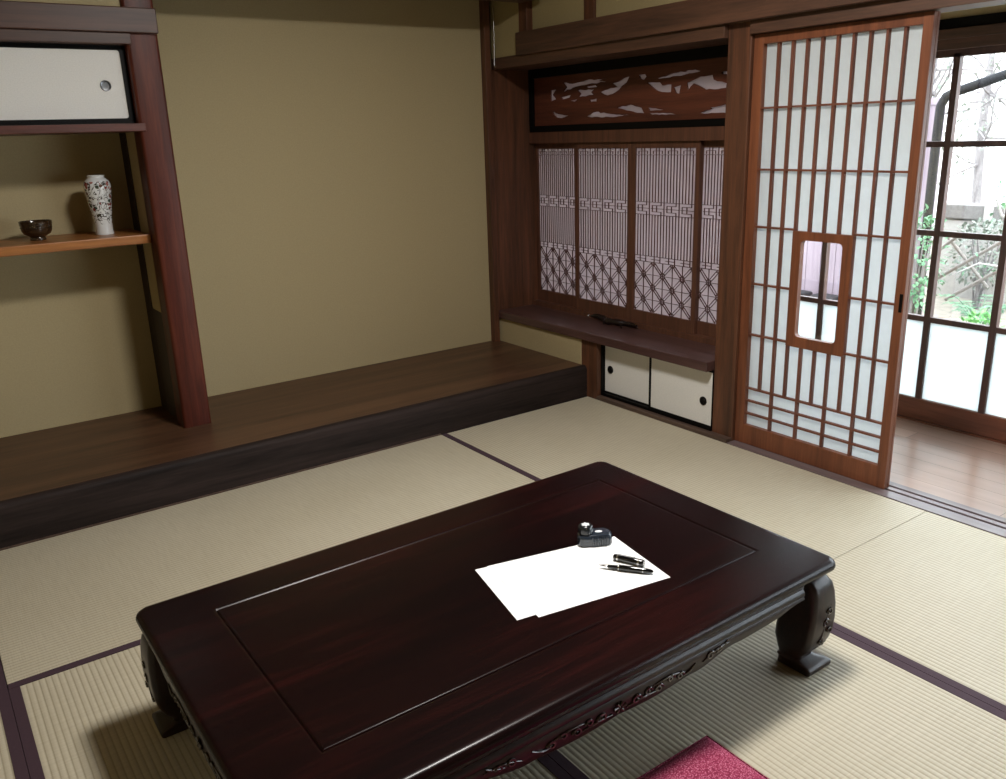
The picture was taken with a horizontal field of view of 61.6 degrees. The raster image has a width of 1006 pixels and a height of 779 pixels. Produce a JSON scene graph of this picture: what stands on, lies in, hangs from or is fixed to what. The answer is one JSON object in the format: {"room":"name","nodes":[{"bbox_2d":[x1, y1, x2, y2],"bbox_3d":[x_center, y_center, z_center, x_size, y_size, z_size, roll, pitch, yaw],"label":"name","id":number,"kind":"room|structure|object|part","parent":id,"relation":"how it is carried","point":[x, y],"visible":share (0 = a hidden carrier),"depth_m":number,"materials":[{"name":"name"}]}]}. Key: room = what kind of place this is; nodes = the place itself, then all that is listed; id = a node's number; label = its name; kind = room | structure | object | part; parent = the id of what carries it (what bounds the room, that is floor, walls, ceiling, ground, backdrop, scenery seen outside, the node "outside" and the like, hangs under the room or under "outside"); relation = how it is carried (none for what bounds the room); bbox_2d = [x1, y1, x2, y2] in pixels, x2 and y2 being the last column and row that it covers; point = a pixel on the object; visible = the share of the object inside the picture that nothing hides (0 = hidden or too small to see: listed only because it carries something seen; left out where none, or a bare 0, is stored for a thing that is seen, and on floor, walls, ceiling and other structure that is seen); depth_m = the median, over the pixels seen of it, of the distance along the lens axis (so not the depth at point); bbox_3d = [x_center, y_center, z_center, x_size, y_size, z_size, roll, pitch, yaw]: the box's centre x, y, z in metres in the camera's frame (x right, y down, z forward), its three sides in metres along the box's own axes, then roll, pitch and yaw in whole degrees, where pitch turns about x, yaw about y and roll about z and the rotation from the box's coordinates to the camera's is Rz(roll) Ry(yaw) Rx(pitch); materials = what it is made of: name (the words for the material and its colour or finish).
{"room":"japanese tatami room","nodes":[
{"label":"japanese tatami room","id":0,"kind":"room"},
{"bbox_2d":[0,658,29,776],"bbox_3d":[0.454,1.101,1.412,3.965,0.068,7.400,-13,20,-33],"label":"floor","id":1,"kind":"structure","parent":0,"point":[0,658],"depth_m":2.27,"materials":[{"name":"brown wood"}]},
{"bbox_2d":[0,660,29,778],"bbox_3d":[-1.722,0.924,2.022,0.950,0.051,1.900,-13,20,-33],"label":"mat","id":2,"kind":"object","parent":1,"relation":"on","point":[13,765],"visible":1,"depth_m":2.06,"materials":[{"name":"wicker"}]},
{"bbox_2d":[0,434,440,550],"bbox_3d":[-1.488,0.520,3.305,2.923,0.044,0.008,-13,20,-33],"label":"strip","id":3,"kind":"object","parent":1,"relation":"on","point":[199,497],"visible":0.33,"depth_m":3.47,"materials":[{"name":"brown wood"}]},
{"bbox_2d":[0,435,534,689],"bbox_3d":[-0.815,0.538,3.194,1.961,0.051,0.956,-13,20,-33],"label":"mat","id":4,"kind":"object","parent":1,"relation":"on","point":[74,599],"visible":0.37,"depth_m":3.08,"materials":[{"name":"wicker"}]},
{"bbox_2d":[9,645,573,778],"bbox_3d":[-0.373,0.945,1.804,0.990,0.051,1.909,-13,20,-33],"label":"mat","id":5,"kind":"object","parent":1,"relation":"on","point":[91,720],"visible":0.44,"depth_m":2.09,"materials":[{"name":"wicker"}]},
{"bbox_2d":[136,461,835,778],"bbox_3d":[-0.009,0.635,2.157,1.538,0.314,0.926,-13,20,-33],"label":"table","id":6,"kind":"object","parent":5,"relation":"on","point":[385,654],"visible":0.98,"depth_m":1.93,"materials":[{"name":"brown wood"}]},
{"bbox_3d":[-0.819,0.703,2.087,0.114,0.275,0.114,-13,20,-33],"label":"leg","id":7,"kind":"part","parent":6,"relation":"part of","materials":[{"name":"black wood"}]},
{"bbox_2d":[475,567,535,619],"bbox_3d":[0.140,0.474,2.128,0.349,0.001,0.264,-9,18,-22],"label":"paper sheet","id":8,"kind":"object","parent":6,"relation":"on","point":[517,608],"visible":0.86,"depth_m":2.05,"materials":[{"name":"white paper"}]},
{"bbox_2d":[487,537,669,616],"bbox_3d":[0.189,0.455,2.149,0.379,0.021,0.278,-10,19,-24],"label":"paper sheet","id":9,"kind":"object","parent":8,"relation":"on","point":[554,581],"depth_m":2.13,"materials":[{"name":"white paper"}]},
{"bbox_2d":[577,522,611,546],"bbox_3d":[0.249,0.390,2.289,0.095,0.058,0.054,-4,17,-6],"label":"ink bottle","id":10,"kind":"object","parent":9,"relation":"on","point":[587,536],"visible":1,"depth_m":2.27,"materials":[{"name":"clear glass"}]},
{"bbox_2d":[599,564,652,573],"bbox_3d":[0.312,0.455,2.143,0.140,0.016,0.016,3,18,17],"label":"pen","id":11,"kind":"object","parent":9,"relation":"on","point":[626,568],"visible":1,"depth_m":2.13,"materials":[{"name":"plastic"}]},
{"bbox_3d":[0.325,0.440,2.182,0.084,0.020,0.018,7,19,28],"label":"pen cap","id":12,"kind":"part","parent":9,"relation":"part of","materials":[{"name":"black plastic"}]},
{"bbox_3d":[0.801,0.604,2.238,0.114,0.275,0.114,-13,20,-33],"label":"leg","id":13,"kind":"part","parent":6,"relation":"part of","materials":[{"name":"black wood"}]},
{"bbox_2d":[0,340,586,548],"bbox_3d":[-1.353,0.261,3.872,3.867,0.222,0.834,-13,20,-33],"label":"platform","id":14,"kind":"object","parent":1,"relation":"on","point":[55,480],"visible":0.75,"depth_m":3.79,"materials":[{"name":"brown wood"}]},
{"bbox_2d":[119,133,167,410],"bbox_3d":[-1.650,-0.762,3.829,0.035,1.778,0.109,-13,20,-33],"label":"pillar","id":15,"kind":"structure","parent":14,"relation":"on","point":[123,140],"depth_m":3.86,"materials":[{"name":"brown wood"}]},
{"bbox_2d":[119,0,210,427],"bbox_3d":[-1.440,-0.697,3.604,0.123,1.785,0.120,-13,20,-33],"label":"pillar","id":16,"kind":"structure","parent":14,"relation":"on","point":[154,147],"depth_m":3.56,"materials":[{"name":"brown wood"}]},
{"bbox_2d":[0,0,158,33],"bbox_3d":[-2.186,-1.277,2.828,1.962,0.093,0.068,-13,20,-33],"label":"beam","id":17,"kind":"structure","parent":16,"relation":"attached to","point":[13,14],"depth_m":3.18,"materials":[{"name":"brown wood"}]},
{"bbox_2d":[479,0,499,341],"bbox_3d":[-0.083,-1.439,4.850,0.038,2.395,0.044,-13,20,-33],"label":"pillar","id":18,"kind":"structure","parent":14,"relation":"on","point":[483,4],"depth_m":4.88,"materials":[{"name":"brown wood"}]},
{"bbox_2d":[582,340,600,398],"bbox_3d":[0.498,-0.102,4.601,0.082,0.355,0.135,-13,20,-33],"label":"pillar","id":19,"kind":"structure","parent":1,"relation":"on","point":[591,352],"depth_m":4.55,"materials":[{"name":"brown wood"}]},
{"bbox_2d":[442,397,925,558],"bbox_3d":[0.638,0.359,3.623,0.938,0.051,1.900,-13,20,-33],"label":"mat","id":20,"kind":"object","parent":1,"relation":"on","point":[832,518],"visible":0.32,"depth_m":3.62,"materials":[{"name":"wicker"}]},
{"bbox_2d":[547,619,1005,778],"bbox_3d":[0.424,0.754,2.345,0.971,0.051,1.909,-13,20,-33],"label":"mat","id":21,"kind":"object","parent":1,"relation":"on","point":[868,713],"visible":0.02,"depth_m":2.05,"materials":[{"name":"wicker"}]},
{"bbox_2d":[637,735,768,778],"bbox_3d":[0.418,0.925,1.587,0.582,0.064,0.600,-13,20,-33],"label":"floor cushion","id":22,"kind":"object","parent":21,"relation":"on","point":[705,758],"visible":1,"depth_m":1.86,"materials":[{"name":"fabric"}]},
{"bbox_2d":[727,440,1005,537],"bbox_3d":[2.194,0.668,2.432,0.151,0.053,3.795,-13,20,-33],"label":"track","id":23,"kind":"object","parent":1,"relation":"on","point":[970,516],"visible":0.42,"depth_m":3.23,"materials":[{"name":"brown wood"}]},
{"bbox_2d":[734,11,940,488],"bbox_3d":[1.270,-0.520,3.365,0.041,1.734,0.737,-13,20,-33],"label":"door","id":24,"kind":"structure","parent":23,"relation":"on","point":[840,113],"depth_m":3.30,"materials":[{"name":"brown wood"}]},
{"bbox_3d":[1.274,-0.389,3.398,0.024,0.478,0.270,-13,20,-33],"label":"inset frame","id":25,"kind":"part","parent":24,"relation":"part of","materials":[{"name":"brown wood"}]},
{"bbox_3d":[1.472,-0.319,3.114,0.013,0.070,0.014,-13,20,-33],"label":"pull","id":26,"kind":"part","parent":24,"relation":"part of","materials":[{"name":"metal"}]},
{"bbox_2d":[826,512,1005,712],"bbox_3d":[1.750,0.775,2.132,0.938,0.051,1.908,-13,20,-33],"label":"mat","id":27,"kind":"object","parent":1,"relation":"on","point":[928,593],"visible":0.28,"depth_m":2.55,"materials":[{"name":"wicker"}]},
{"bbox_2d":[5,0,119,6],"bbox_3d":[-2.261,-1.387,2.797,1.850,0.145,0.080,-13,20,-33],"label":"wall","id":28,"kind":"structure","parent":0,"point":[82,2],"depth_m":3.21,"materials":[{"name":"beige paint"}]},
{"bbox_2d":[126,132,177,419],"bbox_3d":[-1.560,-0.725,3.709,0.035,1.785,0.200,-13,20,-33],"label":"wall","id":29,"kind":"structure","parent":0,"point":[130,137],"depth_m":3.79,"materials":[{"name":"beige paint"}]},
{"bbox_2d":[0,0,490,437],"bbox_3d":[-1.671,-1.000,3.881,4.050,2.650,0.101,-13,20,-33],"label":"wall","id":30,"kind":"structure","parent":0,"point":[329,155],"depth_m":4.22,"materials":[{"name":"beige paint"}]},
{"bbox_2d":[0,28,145,135],"bbox_3d":[-1.971,-1.176,3.265,0.974,0.368,0.434,-13,20,-33],"label":"upper cabinet","id":31,"kind":"object","parent":30,"relation":"attached to","point":[53,82],"visible":0.98,"depth_m":3.25,"materials":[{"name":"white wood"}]},
{"bbox_3d":[-1.881,-1.295,3.084,0.966,0.042,0.095,-13,20,-33],"label":"rail","id":32,"kind":"part","parent":31,"relation":"part of","materials":[{"name":"brown wood"}]},
{"bbox_3d":[-1.749,-1.170,3.233,0.576,0.275,0.018,-13,20,-33],"label":"door","id":33,"kind":"part","parent":31,"relation":"part of","materials":[{"name":"white paper"}]},
{"bbox_3d":[-1.575,-1.204,3.343,0.041,0.041,0.006,-13,20,-33],"label":"door pull","id":34,"kind":"part","parent":31,"relation":"part of","materials":[{"name":"metal"}]},
{"bbox_2d":[0,229,150,256],"bbox_3d":[-1.987,-0.590,3.472,0.948,0.038,0.348,-13,20,-33],"label":"wall shelf","id":35,"kind":"object","parent":30,"relation":"attached to","point":[121,237],"visible":1,"depth_m":3.47,"materials":[{"name":"brown wood"}]},
{"bbox_2d":[18,219,51,240],"bbox_3d":[-1.930,-0.658,3.490,0.125,0.078,0.125,-13,20,-33],"label":"bowl","id":36,"kind":"object","parent":35,"relation":"on","point":[37,230],"visible":1,"depth_m":3.45,"materials":[{"name":"ceramic"}]},
{"bbox_2d":[83,175,113,234],"bbox_3d":[-1.723,-0.789,3.608,0.107,0.247,0.107,-13,20,-33],"label":"vase","id":37,"kind":"object","parent":35,"relation":"on","point":[97,189],"visible":1,"depth_m":3.57,"materials":[{"name":"ceramic"}]},
{"bbox_2d":[489,0,684,363],"bbox_3d":[2.151,-0.598,2.203,0.328,2.610,7.200,-13,20,-33],"label":"wall","id":38,"kind":"structure","parent":0,"point":[545,13],"depth_m":4.60,"materials":[{"name":"paint"}]},
{"bbox_2d":[493,6,495,67],"bbox_3d":[-0.050,-2.039,4.561,0.012,0.561,0.023,-13,20,-33],"label":"hook","id":39,"kind":"object","parent":38,"relation":"hanging from","point":[493,6],"visible":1,"depth_m":4.60,"materials":[{"name":"metal"}]},
{"bbox_2d":[499,304,715,371],"bbox_3d":[0.582,-0.315,4.603,0.342,0.045,1.670,-13,20,-33],"label":"shelf board","id":40,"kind":"object","parent":38,"relation":"attached to","point":[671,349],"visible":0.65,"depth_m":4.42,"materials":[{"name":"brown wood"}]},
{"bbox_2d":[491,70,537,309],"bbox_3d":[0.080,-1.176,5.045,0.335,1.378,0.016,-13,20,-33],"label":"panel","id":41,"kind":"object","parent":40,"relation":"on","point":[514,156],"visible":0.71,"depth_m":5.03,"materials":[{"name":"brown wood"}]},
{"bbox_2d":[587,314,637,327],"bbox_3d":[0.599,-0.380,4.674,0.078,0.040,0.386,-13,20,-33],"label":"ornament","id":42,"kind":"object","parent":40,"relation":"on","point":[603,318],"visible":1,"depth_m":4.63,"materials":[{"name":"brown metal"}]},
{"bbox_2d":[491,24,728,69],"bbox_3d":[0.548,-1.684,4.195,0.315,0.058,1.671,-13,20,-33],"label":"beam","id":43,"kind":"structure","parent":38,"relation":"attached to","point":[717,35],"depth_m":3.99,"materials":[{"name":"brown wood"}]},
{"bbox_2d":[529,126,724,345],"bbox_3d":[0.695,-0.848,4.495,0.070,1.032,1.705,-13,20,-33],"label":"window","id":44,"kind":"structure","parent":38,"relation":"in","point":[666,176],"depth_m":4.31,"materials":[{"name":"brown wood"}]},
{"bbox_2d":[535,143,574,306],"bbox_3d":[0.336,-0.976,5.011,0.022,0.945,0.422,-13,20,-33],"label":"window","id":45,"kind":"structure","parent":44,"relation":"on","point":[554,162],"depth_m":5.03,"materials":[{"name":"brown wood"}]},
{"bbox_2d":[574,142,631,319],"bbox_3d":[0.555,-0.882,4.677,0.022,0.945,0.456,-13,20,-33],"label":"screen panel","id":46,"kind":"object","parent":44,"relation":"on","point":[602,170],"depth_m":4.67,"materials":[{"name":"brown wood"}]},
{"bbox_2d":[528,45,727,132],"bbox_3d":[0.668,-1.507,4.293,0.050,0.348,1.705,-13,20,-33],"label":"transom","id":47,"kind":"object","parent":44,"relation":"on","point":[683,88],"visible":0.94,"depth_m":4.28,"materials":[{"name":"brown wood"}]},
{"bbox_2d":[697,140,723,337],"bbox_3d":[1.083,-0.697,4.008,0.022,0.945,0.422,-13,20,-33],"label":"window","id":48,"kind":"structure","parent":44,"relation":"on","point":[713,150],"depth_m":4.10,"materials":[{"name":"brown wood"}]},
{"bbox_2d":[596,395,731,443],"bbox_3d":[0.785,0.158,4.234,0.052,0.063,0.889,-13,20,-33],"label":"sill","id":49,"kind":"structure","parent":38,"relation":"attached to","point":[722,438],"depth_m":4.16,"materials":[{"name":"brown wood"}]},
{"bbox_2d":[601,345,713,430],"bbox_3d":[0.849,-0.052,4.299,0.245,0.296,0.768,-13,20,-33],"label":"base cabinet","id":50,"kind":"object","parent":49,"relation":"on","point":[684,394],"visible":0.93,"depth_m":4.21,"materials":[{"name":"white paper"}]},
{"bbox_3d":[0.573,-0.105,4.505,0.005,0.042,0.042,-13,20,-33],"label":"door pull","id":51,"kind":"part","parent":50,"relation":"part of","materials":[{"name":"metal"}]},
{"bbox_3d":[0.661,-0.080,4.396,0.016,0.272,0.374,-13,20,-33],"label":"door","id":52,"kind":"part","parent":50,"relation":"part of","materials":[{"name":"white paper"}]},
{"bbox_3d":[0.862,0.004,4.097,0.016,0.272,0.411,-13,20,-33],"label":"door","id":53,"kind":"part","parent":50,"relation":"part of","materials":[{"name":"beige paper"}]},
{"bbox_3d":[0.944,0.054,3.981,0.005,0.042,0.042,-13,20,-33],"label":"door pull","id":54,"kind":"part","parent":50,"relation":"part of","materials":[{"name":"metal"}]},
{"bbox_2d":[515,0,881,55],"bbox_3d":[2.106,-1.106,1.840,0.065,0.115,6.905,-13,20,-33],"label":"beam","id":55,"kind":"structure","parent":38,"relation":"attached to","point":[687,14],"depth_m":3.68,"materials":[{"name":"brown wood"}]},
{"bbox_2d":[518,1,532,31],"bbox_3d":[0.123,-2.225,4.417,0.070,0.654,0.070,-13,20,-33],"label":"pillar","id":56,"kind":"structure","parent":55,"relation":"on","point":[525,8],"depth_m":4.46,"materials":[{"name":"brown wood"}]},
{"bbox_2d":[584,0,595,19],"bbox_3d":[0.426,-2.118,4.031,0.045,0.654,0.075,-13,20,-33],"label":"pillar","id":57,"kind":"structure","parent":55,"relation":"on","point":[589,5],"depth_m":4.09,"materials":[{"name":"brown wood"}]},
{"bbox_2d":[750,0,1005,34],"bbox_3d":[2.149,-1.046,1.920,0.140,0.052,3.795,-13,20,-33],"label":"beam","id":58,"kind":"structure","parent":38,"relation":"attached to","point":[884,8],"depth_m":2.99,"materials":[{"name":"brown wood"}]},
{"bbox_2d":[712,21,755,440],"bbox_3d":[1.039,-0.636,3.709,0.120,1.880,0.120,-13,20,-33],"label":"pillar","id":59,"kind":"structure","parent":0,"point":[740,42],"depth_m":3.64,"materials":[{"name":"brown wood"}]},
{"bbox_2d":[890,417,1005,517],"bbox_3d":[2.523,0.553,2.801,0.834,0.058,7.200,-13,20,-33],"label":"floor","id":60,"kind":"structure","parent":0,"point":[961,468],"depth_m":3.54,"materials":[{"name":"brown wood"}]},
{"bbox_2d":[897,414,1005,444],"bbox_3d":[2.845,0.473,3.019,0.100,0.064,7.200,-13,20,-33],"label":"sill","id":61,"kind":"structure","parent":60,"relation":"on","point":[898,415],"depth_m":3.94,"materials":[{"name":"brown wood"}]},
{"bbox_2d":[932,53,1005,238],"bbox_3d":[9.248,-3.328,9.799,1.900,3.630,16.400,-13,20,-33],"label":"sky","id":62,"kind":"structure","parent":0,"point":[960,189],"depth_m":12.21,"materials":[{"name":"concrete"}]},
{"bbox_2d":[940,4,1005,19],"bbox_3d":[2.783,-1.516,2.418,0.070,0.500,7.200,-13,20,-33],"label":"wall","id":63,"kind":"structure","parent":0,"point":[999,8],"depth_m":3.53,"materials":[{"name":"paint"}]},
{"bbox_2d":[798,242,837,342],"bbox_3d":[1.579,-0.826,4.449,0.036,1.670,0.887,-13,20,-33],"label":"window","id":64,"kind":"structure","parent":63,"relation":"in","point":[817,316],"depth_m":4.44,"materials":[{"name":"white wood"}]},
{"bbox_3d":[1.597,-0.305,4.607,0.004,0.389,0.847,-13,20,-33],"label":"frosted pane","id":65,"kind":"part","parent":64,"relation":"part of","materials":[{"name":"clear glass"}]},
{"bbox_2d":[897,45,1005,440],"bbox_3d":[2.070,-0.627,3.740,0.036,1.670,0.887,-13,20,-33],"label":"window","id":66,"kind":"structure","parent":63,"relation":"in","point":[953,374],"depth_m":3.84,"materials":[{"name":"brown wood"}]},
{"bbox_3d":[2.095,0.121,3.966,0.036,0.102,0.875,-13,20,-33],"label":"rail","id":67,"kind":"part","parent":66,"relation":"part of","materials":[{"name":"brown wood"}]},
{"bbox_3d":[2.088,-0.106,3.897,0.004,0.389,0.847,-13,20,-33],"label":"frosted pane","id":68,"kind":"part","parent":66,"relation":"part of","materials":[{"name":"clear glass"}]},
{"label":"outside","id":69,"kind":"structure","parent":0,"visible":0},
{"bbox_2d":[922,239,1005,327],"bbox_3d":[6.403,-0.801,8.382,12.060,0.200,18.000,-13,20,-33],"label":"ground","id":70,"kind":"structure","parent":69,"point":[941,309],"depth_m":8.24,"materials":[{"name":"soil"}]},
{"bbox_2d":[801,290,812,295],"bbox_3d":[2.789,-0.799,7.971,0.180,0.265,0.190,-13,20,-33],"label":"stone block","id":71,"kind":"object","parent":70,"relation":"on","point":[803,292],"visible":0.17,"depth_m":7.88,"materials":[{"name":"grey stone"}]},
{"bbox_2d":[810,293,837,300],"bbox_3d":[2.962,-0.735,7.740,0.180,0.265,0.260,-13,20,-33],"label":"stone block","id":72,"kind":"object","parent":70,"relation":"on","point":[828,296],"visible":0.16,"depth_m":7.64,"materials":[{"name":"grey stone"}]},
{"bbox_2d":[801,98,945,313],"bbox_3d":[1.944,-2.015,9.196,0.110,1.935,5.533,-13,20,-33],"label":"fence","id":73,"kind":"object","parent":70,"relation":"on","point":[810,271],"visible":0.02,"depth_m":7.82,"materials":[{"name":"white wood"}]},
{"bbox_3d":[3.544,-1.394,7.067,0.100,1.880,0.065,-13,20,-33],"label":"post","id":74,"kind":"part","parent":73,"relation":"part of","materials":[{"name":"brown wood"}]},
{"bbox_3d":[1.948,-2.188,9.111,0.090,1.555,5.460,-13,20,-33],"label":"cap rail","id":75,"kind":"part","parent":73,"relation":"part of","materials":[{"name":"white wood"}]},
{"bbox_2d":[908,203,951,313],"bbox_3d":[3.324,-0.913,6.781,0.461,1.143,0.458,-13,20,-33],"label":"leafy shrub","id":76,"kind":"object","parent":70,"relation":"on","point":[917,293],"visible":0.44,"depth_m":6.71,"materials":[{"name":"green plant"}]},
{"bbox_2d":[916,69,1005,314],"bbox_3d":[3.858,-1.436,6.389,0.072,2.335,1.344,-13,20,-33],"label":"downpipe","id":77,"kind":"object","parent":70,"relation":"on","point":[997,77],"visible":0.57,"depth_m":6.73,"materials":[{"name":"grey metal"}]},
{"bbox_2d":[925,229,1005,318],"bbox_3d":[4.281,-1.103,7.835,0.082,0.830,0.869,-13,20,-33],"label":"trellis","id":78,"kind":"object","parent":70,"relation":"on","point":[951,240],"visible":0.36,"depth_m":7.79,"materials":[{"name":"beige wood"}]},
{"bbox_2d":[931,54,1005,164],"bbox_3d":[4.208,-2.757,8.019,1.435,3.904,1.611,6,19,25],"label":"tree","id":79,"kind":"object","parent":70,"relation":"on","point":[935,93],"visible":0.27,"depth_m":7.95,"materials":[{"name":"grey plant"}]},
{"bbox_2d":[936,201,1005,302],"bbox_3d":[6.790,-0.676,5.895,0.260,0.980,7.600,-13,20,-33],"label":"wall","id":80,"kind":"structure","parent":70,"relation":"on","point":[957,213],"depth_m":8.55,"materials":[{"name":"concrete"}]},
{"bbox_2d":[937,53,1005,202],"bbox_3d":[6.057,-3.578,10.495,1.468,3.914,1.404,-13,20,-33],"label":"tree","id":81,"kind":"object","parent":70,"relation":"on","point":[978,165],"visible":0.45,"depth_m":10.57,"materials":[{"name":"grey plant"}]},
{"bbox_2d":[939,294,1005,324],"bbox_3d":[4.120,-0.638,7.277,0.590,0.281,0.668,-1,17,4],"label":"fern","id":82,"kind":"object","parent":70,"relation":"on","point":[960,303],"visible":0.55,"depth_m":7.35,"materials":[{"name":"green plant"}]},
{"bbox_2d":[943,215,1003,308],"bbox_3d":[4.606,-1.219,8.064,0.661,0.905,0.670,-13,20,-33],"label":"leafy shrub","id":83,"kind":"object","parent":70,"relation":"on","point":[977,299],"visible":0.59,"depth_m":8.04,"materials":[{"name":"green plant"}]},
{"bbox_2d":[944,167,1005,279],"bbox_3d":[4.012,-1.234,6.765,0.786,1.747,0.699,7,19,27],"label":"tree","id":84,"kind":"object","parent":70,"relation":"on","point":[1003,204],"visible":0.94,"depth_m":6.70,"materials":[{"name":"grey plant"}]},
{"bbox_2d":[959,308,1005,326],"bbox_3d":[3.652,-0.402,6.459,0.350,0.416,0.391,-13,20,-33],"label":"leafy shrub","id":85,"kind":"object","parent":70,"relation":"on","point":[984,314],"visible":0.15,"depth_m":6.44,"materials":[{"name":"green plant"}]},
{"bbox_3d":[-1.436,-1.920,3.232,3.875,0.450,0.130,-13,20,-33],"label":"wall","id":86,"kind":"structure","parent":0,"visible":0},
{"bbox_2d":[486,0,531,2],"bbox_3d":[-1.428,-1.674,3.306,3.875,0.064,0.170,-13,20,-33],"label":"beam","id":87,"kind":"structure","parent":86,"relation":"attached to","point":[513,1],"depth_m":4.37,"materials":[{"name":"brown wood"}]},
{"bbox_3d":[3.020,0.480,-1.513,4.950,2.650,0.100,-13,20,-33],"label":"wall","id":88,"kind":"structure","parent":0,"visible":0},
{"bbox_2d":[937,23,1005,50],"bbox_3d":[2.783,-1.193,2.509,0.115,0.082,7.200,-13,20,-33],"label":"beam","id":89,"kind":"structure","parent":88,"relation":"attached to","point":[991,34],"depth_m":3.52,"materials":[{"name":"brown wood"}]},
{"bbox_2d":[939,12,1005,29],"bbox_3d":[2.787,-1.254,2.495,0.080,0.045,7.200,-13,20,-33],"label":"beam","id":90,"kind":"structure","parent":89,"relation":"on","point":[1000,17],"depth_m":3.53,"materials":[{"name":"black paint"}]}
]}

